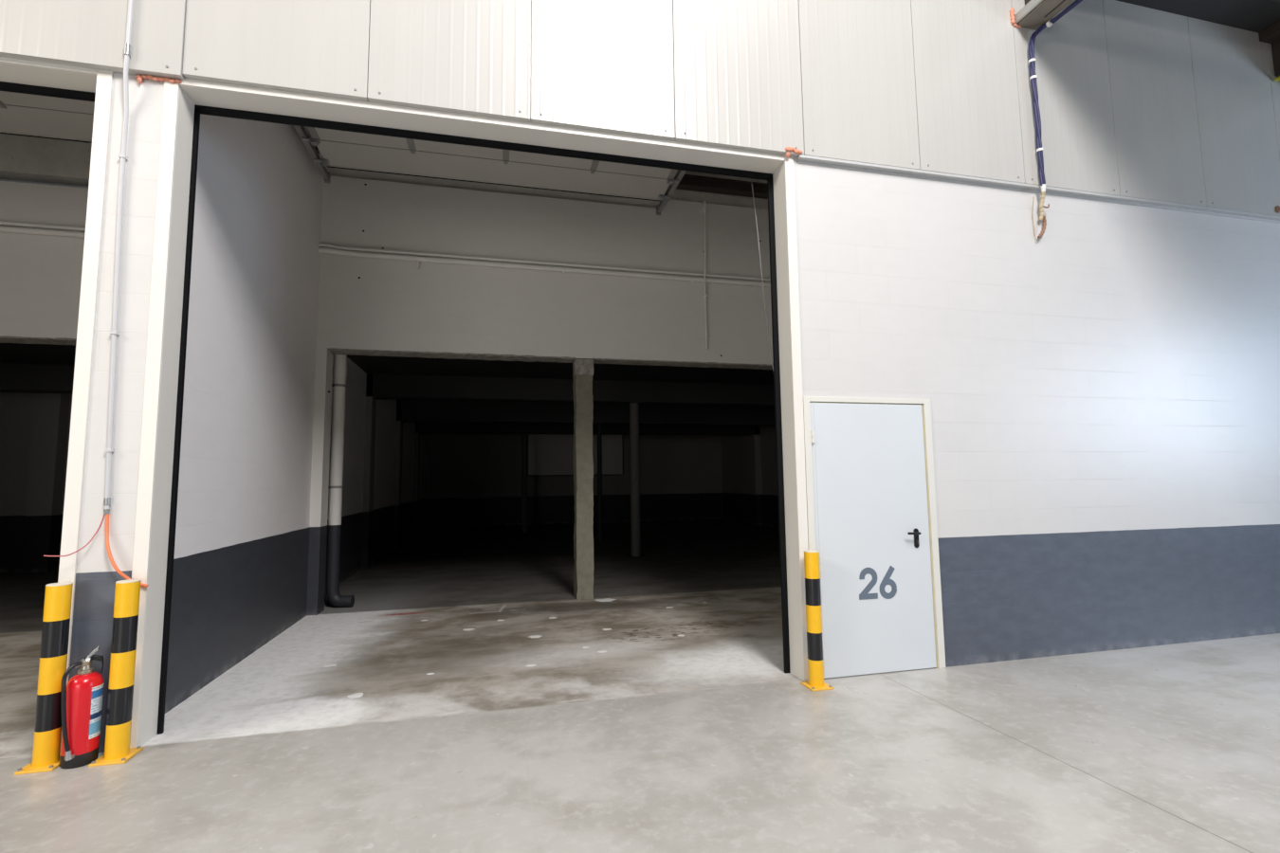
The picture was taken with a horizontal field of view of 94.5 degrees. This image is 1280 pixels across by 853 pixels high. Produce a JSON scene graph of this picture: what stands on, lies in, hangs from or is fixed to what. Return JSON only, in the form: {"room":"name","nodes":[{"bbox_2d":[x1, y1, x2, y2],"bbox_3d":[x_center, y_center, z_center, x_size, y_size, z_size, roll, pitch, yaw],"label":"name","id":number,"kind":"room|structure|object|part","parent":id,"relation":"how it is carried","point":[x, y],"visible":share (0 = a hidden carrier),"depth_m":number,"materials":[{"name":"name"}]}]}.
{"room":"warehouse interior","nodes":[
{"label":"warehouse interior","id":0,"kind":"room"},
{"bbox_2d":[0,392,73,572],"bbox_3d":[-9.286,-0.858,6.943,9.600,6.200,9.400,1,-5,-14],"label":"wall","id":1,"kind":"structure","parent":0,"point":[35,428],"depth_m":10.85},
{"bbox_2d":[164,105,428,713],"bbox_3d":[-5.369,-0.421,12.194,0.494,6.200,17.400,1,-5,-14],"label":"wall","id":2,"kind":"structure","parent":0,"point":[242,542],"depth_m":5.29,"materials":[{"name":"white paint"}]},
{"bbox_2d":[361,373,376,569],"bbox_3d":[-4.932,0.798,10.778,0.100,3.500,0.380,1,-5,-14],"label":"column","id":3,"kind":"structure","parent":2,"relation":"attached to","point":[371,402],"depth_m":10.64,"materials":[{"name":"grey concrete"}]},
{"bbox_2d":[392,400,402,549],"bbox_3d":[-5.708,1.104,13.971,0.100,3.500,0.380,1,-5,-14],"label":"column","id":4,"kind":"structure","parent":2,"relation":"attached to","point":[399,425],"depth_m":13.82,"materials":[{"name":"grey concrete"}]},
{"bbox_2d":[412,422,420,536],"bbox_3d":[-6.495,1.415,17.212,0.100,3.500,0.380,1,-5,-14],"label":"column","id":5,"kind":"structure","parent":2,"relation":"attached to","point":[417,434],"depth_m":17.06,"materials":[{"name":"grey concrete"}]},
{"bbox_2d":[0,133,767,209],"bbox_3d":[-3.354,-3.432,7.619,21.000,1.300,0.220,1,-5,-14],"label":"beam","id":6,"kind":"structure","parent":0,"point":[22,158],"depth_m":6.80,"materials":[{"name":"metal"}]},
{"bbox_2d":[668,173,767,199],"bbox_3d":[1.210,-3.465,8.534,2.300,0.160,0.140,1,-5,-14],"label":"roof purlin","id":7,"kind":"structure","parent":6,"relation":"attached to","point":[688,182],"depth_m":8.51,"materials":[{"name":"brown metal"}]},
{"bbox_2d":[0,176,773,616],"bbox_3d":[-3.309,-0.517,7.316,21.000,5.440,0.287,1,-5,-14],"label":"wall","id":8,"kind":"structure","parent":0,"point":[367,306],"depth_m":7.62,"materials":[{"name":"white concrete"}]},
{"bbox_2d":[0,225,85,237],"bbox_3d":[-6.126,-2.097,6.598,4.157,0.183,0.081,1,-5,-14],"label":"pipe","id":9,"kind":"object","parent":8,"relation":"attached to","point":[15,229],"visible":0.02,"depth_m":6.47,"materials":[{"name":"grey metal"}]},
{"bbox_2d":[0,220,85,231],"bbox_3d":[-6.129,-2.207,6.616,4.157,0.070,0.066,1,-5,-14],"label":"conduit","id":10,"kind":"object","parent":8,"relation":"attached to","point":[4,223],"visible":0.17,"depth_m":6.48,"materials":[{"name":"grey metal"}]},
{"bbox_2d":[326,354,354,607],"bbox_3d":[-3.745,0.474,7.382,0.412,3.490,0.155,0,-5,-6],"label":"drainpipe","id":11,"kind":"object","parent":8,"relation":"attached to","point":[339,369],"visible":0.98,"depth_m":7.30,"materials":[{"name":"grey paint"}]},
{"bbox_2d":[318,247,770,287],"bbox_3d":[-0.763,-2.044,7.897,6.406,0.183,0.081,1,-5,-14],"label":"pipe","id":12,"kind":"object","parent":8,"relation":"attached to","point":[418,259],"visible":0.95,"depth_m":7.71,"materials":[{"name":"grey metal"}]},
{"bbox_2d":[318,243,770,281],"bbox_3d":[-0.766,-2.154,7.914,6.406,0.070,0.066,1,-5,-14],"label":"conduit","id":13,"kind":"object","parent":8,"relation":"attached to","point":[361,249],"visible":0.94,"depth_m":7.74,"materials":[{"name":"grey metal"}]},
{"bbox_2d":[700,201,709,349],"bbox_3d":[0.909,-2.122,8.295,0.057,2.130,0.110,1,-5,-14],"label":"vertical conduit","id":14,"kind":"object","parent":8,"relation":"attached to","point":[704,210],"visible":1,"depth_m":8.24,"materials":[{"name":"grey plastic"}]},
{"bbox_2d":[0,342,775,436],"bbox_3d":[-5.090,-0.475,14.246,21.200,0.720,13.970,1,-5,-14],"label":"ceiling","id":15,"kind":"structure","parent":0,"point":[443,395],"depth_m":11.77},
{"bbox_2d":[426,433,723,528],"bbox_3d":[-2.099,1.683,21.779,11.400,3.700,0.200,1,-5,-14],"label":"wall","id":16,"kind":"structure","parent":0,"point":[474,480],"depth_m":21.32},
{"bbox_2d":[527,434,623,476],"bbox_3d":[-2.353,1.014,21.792,3.560,1.600,0.100,1,-5,-14],"label":"window","id":17,"kind":"structure","parent":16,"relation":"in","point":[547,454],"depth_m":21.66,"materials":[{"name":"grey"}]},
{"bbox_2d":[0,519,1279,852],"bbox_3d":[-2.905,2.536,9.771,27.000,0.202,26.500,1,-5,-14],"label":"floor","id":18,"kind":"structure","parent":0,"point":[466,700],"depth_m":3.46,"materials":[{"name":"concrete"}]},
{"bbox_2d":[14,582,73,775],"bbox_3d":[-3.218,1.351,3.242,0.166,0.964,0.180,1,-5,-14],"label":"bollard","id":19,"kind":"object","parent":18,"relation":"on","point":[58,596],"visible":0.93,"depth_m":3.21,"materials":[{"name":"yellow metal"}]},
{"bbox_3d":[-3.212,1.825,3.198,0.166,0.012,0.180,1,-5,-14],"label":"plate","id":20,"kind":"part","parent":19,"relation":"part of","materials":[{"name":"yellow paint"}]},
{"bbox_3d":[-3.218,1.350,3.242,0.108,0.946,0.108,1,-5,-14],"label":"post","id":21,"kind":"part","parent":19,"relation":"part of","materials":[{"name":"yellow metal"}]},
{"bbox_2d":[59,645,103,769],"bbox_3d":[-3.052,1.526,3.235,0.155,0.611,0.183,1,-5,-14],"label":"fire extinguisher","id":22,"kind":"object","parent":18,"relation":"on","point":[82,697],"visible":1,"depth_m":3.19,"materials":[{"name":"red metal"}]},
{"bbox_3d":[-3.058,1.275,3.276,0.090,0.104,0.035,3,-6,-33],"label":"squeeze lever","id":23,"kind":"part","parent":22,"relation":"part of","materials":[{"name":"metal"}]},
{"bbox_3d":[-3.034,1.325,3.286,0.080,0.103,0.036,3,-6,-32],"label":"carry handle","id":24,"kind":"part","parent":22,"relation":"part of","materials":[{"name":"black metal"}]},
{"bbox_2d":[88,579,143,767],"bbox_3d":[-2.901,1.355,3.318,0.166,0.964,0.180,1,-5,-14],"label":"bollard","id":25,"kind":"object","parent":18,"relation":"on","point":[127,593],"visible":1,"depth_m":3.28,"materials":[{"name":"metal"}]},
{"bbox_3d":[-2.895,1.828,3.275,0.166,0.012,0.180,1,-5,-14],"label":"plate","id":26,"kind":"part","parent":25,"relation":"part of","materials":[{"name":"yellow paint"}]},
{"bbox_3d":[-2.901,1.353,3.319,0.108,0.946,0.108,1,-5,-14],"label":"post","id":27,"kind":"part","parent":25,"relation":"part of","materials":[{"name":"yellow metal"}]},
{"bbox_2d":[518,433,530,532],"bbox_3d":[-3.499,1.703,17.913,0.290,2.980,0.290,1,-5,-14],"label":"steel column","id":28,"kind":"structure","parent":18,"relation":"on","point":[523,435],"depth_m":17.85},
{"bbox_2d":[572,358,593,600],"bbox_3d":[-0.748,0.668,7.817,0.252,3.108,0.289,1,-5,-14],"label":"concrete column","id":29,"kind":"structure","parent":18,"relation":"on","point":[582,369],"depth_m":7.71,"materials":[{"name":"grey concrete"}]},
{"bbox_2d":[593,422,604,541],"bbox_3d":[-1.030,1.409,15.078,0.240,2.980,0.240,1,-5,-14],"label":"steel column","id":30,"kind":"structure","parent":18,"relation":"on","point":[599,433],"depth_m":15.03,"materials":[{"name":"grey metal"}]},
{"bbox_2d":[624,402,645,557],"bbox_3d":[-0.099,1.055,11.928,0.310,3.080,0.310,1,-5,-14],"label":"steel column","id":31,"kind":"structure","parent":18,"relation":"on","point":[633,406],"depth_m":11.85,"materials":[{"name":"grey metal"}]},
{"bbox_3d":[-0.118,-0.472,12.069,0.310,0.012,0.310,1,-5,-14],"label":"plate","id":32,"kind":"part","parent":31,"relation":"part of","materials":[{"name":"grey metal"}]},
{"bbox_2d":[800,549,833,692],"bbox_3d":[1.268,1.394,4.312,0.166,0.964,0.180,1,-5,-14],"label":"bollard","id":33,"kind":"object","parent":18,"relation":"on","point":[813,593],"visible":1,"depth_m":4.27,"materials":[{"name":"metal"}]},
{"bbox_3d":[1.268,1.393,4.312,0.108,0.946,0.108,1,-5,-14],"label":"post","id":34,"kind":"part","parent":33,"relation":"part of","materials":[{"name":"yellow metal"}]},
{"bbox_3d":[1.274,1.868,4.268,0.166,0.012,0.180,1,-5,-14],"label":"plate","id":35,"kind":"part","parent":33,"relation":"part of","materials":[{"name":"yellow paint"}]},
{"bbox_2d":[68,72,1279,752],"bbox_3d":[-1.013,-1.214,4.233,24.000,6.200,0.200,1,-5,-14],"label":"wall","id":36,"kind":"structure","parent":0,"point":[1103,392],"depth_m":5.09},
{"bbox_2d":[0,56,113,755],"bbox_3d":[-5.387,-0.199,3.080,4.356,4.075,0.237,1,-5,-14],"label":"surround","id":37,"kind":"object","parent":36,"relation":"attached to","point":[99,82],"visible":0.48,"depth_m":3.55,"materials":[{"name":"white metal"}]},
{"bbox_2d":[103,0,133,514],"bbox_3d":[-3.146,-1.913,3.629,0.077,4.866,0.097,1,-5,-14],"label":"conduit","id":38,"kind":"object","parent":36,"relation":"attached to","point":[127,45],"visible":1,"depth_m":3.56,"materials":[{"name":"grey plastic"}]},
{"bbox_2d":[43,513,105,556],"bbox_3d":[-3.197,0.615,3.344,0.245,0.228,0.046,3,-6,-34],"label":"wire","id":39,"kind":"object","parent":38,"relation":"hanging from","point":[103,514],"visible":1,"depth_m":3.37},
{"bbox_2d":[105,514,148,587],"bbox_3d":[-2.982,0.724,3.428,0.238,0.428,0.054,1,-5,-14],"label":"cable","id":40,"kind":"object","parent":38,"relation":"attached to","point":[107,545],"visible":0.84,"depth_m":3.41,"materials":[{"name":"orange plastic"}]},
{"bbox_2d":[129,78,808,749],"bbox_3d":[-0.884,-0.154,4.170,4.356,4.075,0.237,1,-5,-14],"label":"surround","id":41,"kind":"object","parent":36,"relation":"attached to","point":[157,454],"visible":0.92,"depth_m":4.01,"materials":[{"name":"white metal"}]},
{"bbox_2d":[0,0,1279,216],"bbox_3d":[0.775,-3.229,4.721,20.506,2.142,0.064,1,-5,-14],"label":"cladding","id":42,"kind":"object","parent":36,"relation":"attached to","point":[1136,101],"visible":0.9,"depth_m":4.77,"materials":[{"name":"white metal"}]},
{"bbox_3d":[-3.422,-3.270,3.708,1.075,2.142,0.058,1,-5,-14],"label":"cladding panel","id":43,"kind":"part","parent":42,"relation":"part of","materials":[{"name":"white metal"}]},
{"bbox_2d":[134,73,182,84],"bbox_3d":[-3.023,-2.164,3.714,0.250,0.077,0.031,1,-5,-14],"label":"foam sealant","id":44,"kind":"object","parent":42,"relation":"attached to","point":[138,77],"visible":1,"depth_m":3.71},
{"bbox_3d":[-2.374,-3.268,3.967,1.075,2.124,0.048,1,-5,-14],"label":"cladding panel","id":45,"kind":"part","parent":42,"relation":"part of","materials":[{"name":"white metal"}]},
{"bbox_3d":[-1.325,-3.258,4.221,1.075,2.124,0.048,1,-5,-14],"label":"cladding panel","id":46,"kind":"part","parent":42,"relation":"part of","materials":[{"name":"white metal"}]},
{"bbox_3d":[-0.276,-3.248,4.475,1.075,2.124,0.048,1,-5,-14],"label":"cladding panel","id":47,"kind":"part","parent":42,"relation":"part of","materials":[{"name":"white metal"}]},
{"bbox_3d":[0.773,-3.237,4.729,1.075,2.124,0.048,1,-5,-14],"label":"cladding panel","id":48,"kind":"part","parent":42,"relation":"part of","materials":[{"name":"white metal"}]},
{"bbox_2d":[785,146,803,157],"bbox_3d":[1.222,-2.182,4.716,0.152,0.076,0.045,1,-5,-14],"label":"foam sealant","id":49,"kind":"object","parent":42,"relation":"attached to","point":[790,149],"visible":1,"depth_m":4.70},
{"bbox_3d":[1.823,-3.227,4.983,1.075,2.124,0.048,1,-5,-14],"label":"cladding panel","id":50,"kind":"part","parent":42,"relation":"part of","materials":[{"name":"white metal"}]},
{"bbox_3d":[2.872,-3.217,5.237,1.075,2.124,0.048,1,-5,-14],"label":"cladding panel","id":51,"kind":"part","parent":42,"relation":"part of","materials":[{"name":"white metal"}]},
{"bbox_2d":[1009,7,1021,28],"bbox_3d":[3.417,-3.721,5.383,0.109,0.189,0.038,1,-5,-14],"label":"foam sealant","id":52,"kind":"object","parent":42,"relation":"attached to","point":[1012,10],"visible":1,"depth_m":5.37,"materials":[{"name":"orange plastic"}]},
{"bbox_2d":[1028,0,1082,243],"bbox_3d":[4.062,-2.789,3.858,0.212,2.041,3.206,1,-6,-17],"label":"cable bundle","id":53,"kind":"object","parent":42,"relation":"attached to","point":[1039,150],"visible":1,"depth_m":5.28,"materials":[{"name":"blue plastic"}]},
{"bbox_3d":[3.921,-3.206,5.491,1.075,2.124,0.048,1,-5,-14],"label":"cladding panel","id":54,"kind":"part","parent":42,"relation":"part of","materials":[{"name":"white metal"}]},
{"bbox_3d":[4.970,-3.196,5.745,1.075,2.124,0.048,1,-5,-14],"label":"cladding panel","id":55,"kind":"part","parent":42,"relation":"part of","materials":[{"name":"white metal"}]},
{"bbox_3d":[6.019,-3.186,5.999,1.075,2.124,0.048,1,-5,-14],"label":"cladding panel","id":56,"kind":"part","parent":42,"relation":"part of","materials":[{"name":"white metal"}]},
{"bbox_3d":[7.068,-3.175,6.253,1.075,2.124,0.048,1,-5,-14],"label":"cladding panel","id":57,"kind":"part","parent":42,"relation":"part of","materials":[{"name":"white metal"}]},
{"bbox_2d":[1275,205,1279,213],"bbox_3d":[6.438,-2.192,5.970,0.052,0.079,0.036,1,-5,-14],"label":"stub","id":58,"kind":"object","parent":42,"relation":"attached to","point":[1277,209],"visible":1,"depth_m":5.96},
{"bbox_2d":[803,396,945,678],"bbox_3d":[1.831,0.831,4.618,1.144,2.128,0.134,1,-5,-14],"label":"door","id":59,"kind":"structure","parent":36,"relation":"in","point":[871,508],"depth_m":4.62,"materials":[{"name":"white metal"}]},
{"bbox_3d":[2.152,0.841,4.658,0.123,0.023,0.062,1,-5,-14],"label":"lever","id":60,"kind":"part","parent":59,"relation":"part of","materials":[{"name":"black plastic"}]},
{"bbox_3d":[2.195,0.887,4.698,0.042,0.152,0.009,1,-5,-14],"label":"handle plate","id":61,"kind":"part","parent":59,"relation":"part of","materials":[{"name":"black plastic"}]},
{"bbox_2d":[796,154,1279,223],"bbox_3d":[5.968,-2.105,5.886,9.670,0.044,0.049,1,-5,-14],"label":"trim","id":62,"kind":"structure","parent":36,"relation":"attached to","point":[801,158],"depth_m":5.26,"materials":[{"name":"white metal"}]},
{"bbox_2d":[720,425,779,528],"bbox_3d":[4.756,1.101,16.436,0.400,3.700,13.870,1,-5,-14],"label":"wall","id":63,"kind":"structure","parent":0,"point":[749,472],"depth_m":19.82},
{"bbox_2d":[1116,0,1279,33],"bbox_3d":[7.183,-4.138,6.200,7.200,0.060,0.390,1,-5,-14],"label":"ceiling","id":64,"kind":"structure","parent":0,"point":[1251,15],"depth_m":5.86,"materials":[{"name":"black metal"}]},
{"bbox_3d":[8.143,-4.527,2.249,7.200,0.080,7.440,1,-5,-14],"label":"ceiling","id":65,"kind":"structure","parent":0,"visible":0},
{"bbox_2d":[1014,0,1073,29],"bbox_3d":[4.347,-4.202,2.071,0.257,0.483,6.942,1,-5,-14],"label":"roof beam","id":66,"kind":"structure","parent":65,"relation":"attached to","point":[1034,13],"depth_m":5.25,"materials":[{"name":"metal"}]},
{"bbox_3d":[4.250,-4.022,2.028,0.052,0.088,6.938,1,-5,-14],"label":"perforated rail","id":67,"kind":"part","parent":66,"relation":"part of","materials":[{"name":"metal"}]},
{"bbox_3d":[7.738,-4.059,2.882,0.280,0.483,6.942,1,-5,-14],"label":"roof beam","id":68,"kind":"structure","parent":65,"relation":"attached to","visible":0},
{"bbox_2d":[1258,20,1279,76],"bbox_3d":[6.652,-3.884,6.001,0.360,0.450,0.362,1,-5,-14],"label":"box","id":69,"kind":"object","parent":68,"relation":"attached to","point":[1271,34],"visible":1,"depth_m":6.12,"materials":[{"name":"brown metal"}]},
{"bbox_3d":[-3.057,-4.126,5.995,21.200,0.225,4.030,1,-5,-14],"label":"ceiling","id":70,"kind":"structure","parent":0,"visible":0},
{"bbox_2d":[0,81,94,143],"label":"door","id":71,"kind":"structure","parent":70,"relation":"attached to","point":[25,115],"depth_m":5.78,"materials":[{"name":"white metal"}]},
{"bbox_2d":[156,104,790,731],"bbox_3d":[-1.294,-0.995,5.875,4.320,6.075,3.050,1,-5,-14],"label":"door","id":72,"kind":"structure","parent":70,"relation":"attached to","point":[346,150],"depth_m":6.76,"materials":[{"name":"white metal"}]},
{"bbox_2d":[749,170,773,369],"bbox_3d":[1.031,-1.116,5.031,0.238,3.700,0.008,1,-5,-14],"label":"hanging cord","id":73,"kind":"object","parent":72,"relation":"hanging from","point":[750,171],"visible":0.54,"depth_m":5.05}
]}

